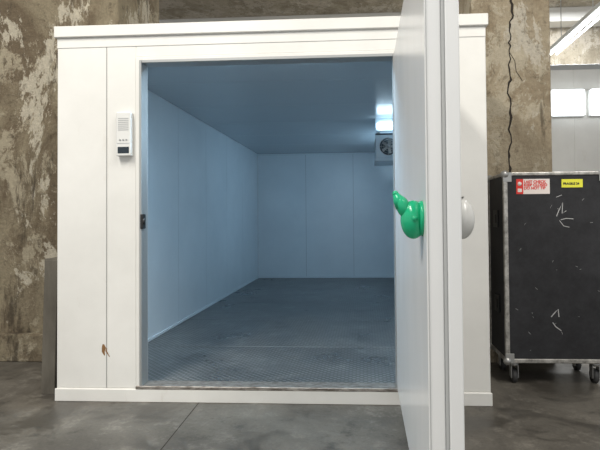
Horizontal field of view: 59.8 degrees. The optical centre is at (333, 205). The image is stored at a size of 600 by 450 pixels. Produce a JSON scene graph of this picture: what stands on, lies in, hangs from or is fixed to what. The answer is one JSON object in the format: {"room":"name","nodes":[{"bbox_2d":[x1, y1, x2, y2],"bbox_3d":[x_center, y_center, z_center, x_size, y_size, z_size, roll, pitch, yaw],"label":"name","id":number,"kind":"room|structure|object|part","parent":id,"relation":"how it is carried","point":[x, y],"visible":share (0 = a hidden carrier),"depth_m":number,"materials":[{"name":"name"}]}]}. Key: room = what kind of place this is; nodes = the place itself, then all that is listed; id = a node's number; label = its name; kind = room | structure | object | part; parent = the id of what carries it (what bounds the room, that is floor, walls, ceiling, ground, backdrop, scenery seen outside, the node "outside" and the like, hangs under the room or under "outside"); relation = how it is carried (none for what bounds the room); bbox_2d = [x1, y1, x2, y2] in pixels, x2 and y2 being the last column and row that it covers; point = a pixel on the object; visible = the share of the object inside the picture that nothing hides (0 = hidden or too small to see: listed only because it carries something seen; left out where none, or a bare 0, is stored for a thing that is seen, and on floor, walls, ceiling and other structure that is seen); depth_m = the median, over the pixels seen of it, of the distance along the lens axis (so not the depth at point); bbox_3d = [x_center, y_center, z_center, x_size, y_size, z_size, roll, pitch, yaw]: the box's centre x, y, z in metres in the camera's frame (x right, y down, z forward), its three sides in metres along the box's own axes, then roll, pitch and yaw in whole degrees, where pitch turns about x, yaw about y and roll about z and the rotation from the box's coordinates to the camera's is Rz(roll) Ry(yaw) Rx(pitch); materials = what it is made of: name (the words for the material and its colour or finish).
{"room":"warehouse","nodes":[
{"label":"warehouse","id":0,"kind":"room"},
{"bbox_2d":[0,0,158,361],"bbox_3d":[-3.808,-1.419,5.164,3.830,5.600,1.030,-1,-1,3],"label":"wall","id":1,"kind":"structure","parent":0,"point":[28,44],"depth_m":4.64,"materials":[{"name":"concrete"}]},
{"bbox_2d":[0,362,599,449],"bbox_3d":[0.240,1.371,3.936,16.000,0.100,17.000,-1,-1,3],"label":"floor","id":2,"kind":"structure","parent":0,"point":[550,406],"depth_m":3.15,"materials":[{"name":"concrete"}]},
{"bbox_2d":[41,257,56,394],"bbox_3d":[-1.997,0.863,4.070,0.125,0.962,0.762,-1,-1,3],"label":"leaning board","id":3,"kind":"object","parent":2,"relation":"on","point":[49,344],"visible":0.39,"depth_m":3.69,"materials":[{"name":"grey wood"}]},
{"bbox_2d":[160,403,198,449],"bbox_3d":[-0.955,1.285,1.802,0.106,0.001,3.400,-1,-1,3],"label":"joint","id":4,"kind":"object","parent":2,"relation":"on","point":[198,403],"depth_m":3.09,"materials":[{"name":"grey"}]},
{"bbox_2d":[148,90,393,341],"bbox_3d":[-0.259,0.139,6.765,2.927,2.490,6.360,-1,-1,3],"label":"wall","id":5,"kind":"structure","parent":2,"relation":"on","point":[224,216],"depth_m":8.55,"materials":[{"name":"grey"}]},
{"bbox_2d":[59,26,484,391],"bbox_3d":[-0.263,0.123,6.709,2.927,2.520,6.472,-1,-1,3],"label":"walk in cold room","id":6,"kind":"structure","parent":2,"relation":"on","point":[269,334],"depth_m":4.79,"materials":[{"name":"grey"}]},
{"bbox_3d":[-0.451,0.101,3.545,1.800,2.265,0.132,-1,-1,3],"label":"opening frame","id":7,"kind":"part","parent":6,"relation":"part of","materials":[{"name":"silver metal"}]},
{"bbox_3d":[-0.251,1.337,6.695,2.747,0.092,6.270,-1,-1,3],"label":"floor panel","id":8,"kind":"part","parent":6,"relation":"part of","materials":[{"name":"grey metal"}]},
{"bbox_2d":[374,118,392,165],"bbox_3d":[0.801,-0.811,6.620,0.577,0.535,0.585,-1,-1,3],"label":"evaporator fan unit","id":9,"kind":"object","parent":6,"relation":"attached to","point":[383,141],"visible":0.41,"depth_m":6.36,"materials":[{"name":"white metal"}]},
{"bbox_2d":[394,0,464,449],"bbox_3d":[0.410,0.072,2.557,0.113,2.235,1.725,-1,-1,3],"label":"leaf","id":10,"kind":"object","parent":6,"relation":"attached to","point":[429,283],"visible":0.89,"depth_m":1.72,"materials":[{"name":"grey"}]},
{"bbox_2d":[392,191,474,238],"bbox_3d":[0.349,0.031,1.833,0.286,0.172,0.128,-1,-1,3],"label":"door handle","id":11,"kind":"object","parent":10,"relation":"attached to","point":[411,212],"depth_m":1.79,"materials":[{"name":"teal plastic"}]},
{"bbox_3d":[0.266,0.031,1.837,0.118,0.171,0.128,-1,-1,3],"label":"release handle","id":12,"kind":"part","parent":11,"relation":"part of","materials":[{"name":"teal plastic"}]},
{"bbox_3d":[0.450,0.041,1.827,0.084,0.150,0.120,-1,-1,3],"label":"handle","id":13,"kind":"part","parent":11,"relation":"part of","materials":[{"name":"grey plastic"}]},
{"bbox_2d":[54,13,492,405],"bbox_3d":[-0.447,0.032,3.536,2.957,2.573,0.112,-1,-1,3],"label":"panels","id":14,"kind":"object","parent":2,"relation":"on","point":[96,199],"visible":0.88,"depth_m":3.55,"materials":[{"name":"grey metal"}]},
{"bbox_2d":[116,112,132,156],"bbox_3d":[-1.427,-0.488,3.545,0.103,0.300,0.049,-1,-1,3],"label":"controller","id":15,"kind":"object","parent":14,"relation":"attached to","point":[124,120],"visible":1,"depth_m":3.52,"materials":[{"name":"white plastic"}]},
{"bbox_2d":[487,170,599,382],"bbox_3d":[1.631,0.524,4.013,0.777,1.571,0.512,-1,-1,3],"label":"flight case","id":16,"kind":"object","parent":2,"relation":"on","point":[544,227],"visible":0.98,"depth_m":3.79,"materials":[{"name":"black laminate"}]},
{"bbox_2d":[159,0,599,19],"bbox_3d":[0.191,-4.328,4.055,16.000,0.100,17.000,-1,-1,3],"label":"ceiling","id":17,"kind":"structure","parent":0,"point":[168,9],"depth_m":10.79,"materials":[{"name":"paint"}]},
{"bbox_2d":[550,0,599,54],"bbox_3d":[2.996,-3.182,6.474,0.106,2.138,1.600,-1,-1,3],"label":"lamp","id":18,"kind":"object","parent":17,"relation":"hanging from","point":[594,12],"visible":0.88,"depth_m":6.39,"materials":[{"name":"white plastic"}]},
{"bbox_2d":[159,6,599,64],"bbox_3d":[0.643,-1.328,11.381,16.000,5.600,0.600,-1,-1,3],"label":"wall","id":19,"kind":"structure","parent":0,"point":[585,49],"depth_m":11.24,"materials":[{"name":"paint"}]},
{"bbox_2d":[459,0,551,362],"bbox_3d":[1.530,-1.471,4.895,0.660,5.600,0.952,-1,-1,3],"label":"concrete pillar","id":20,"kind":"structure","parent":0,"point":[517,38],"depth_m":4.41,"materials":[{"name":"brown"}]},
{"bbox_2d":[550,64,599,171],"bbox_3d":[4.644,-0.402,7.825,4.020,3.530,0.240,-1,-1,3],"label":"garage door","id":21,"kind":"structure","parent":0,"point":[575,88],"depth_m":7.89,"materials":[{"name":"silver metal"}]}
]}

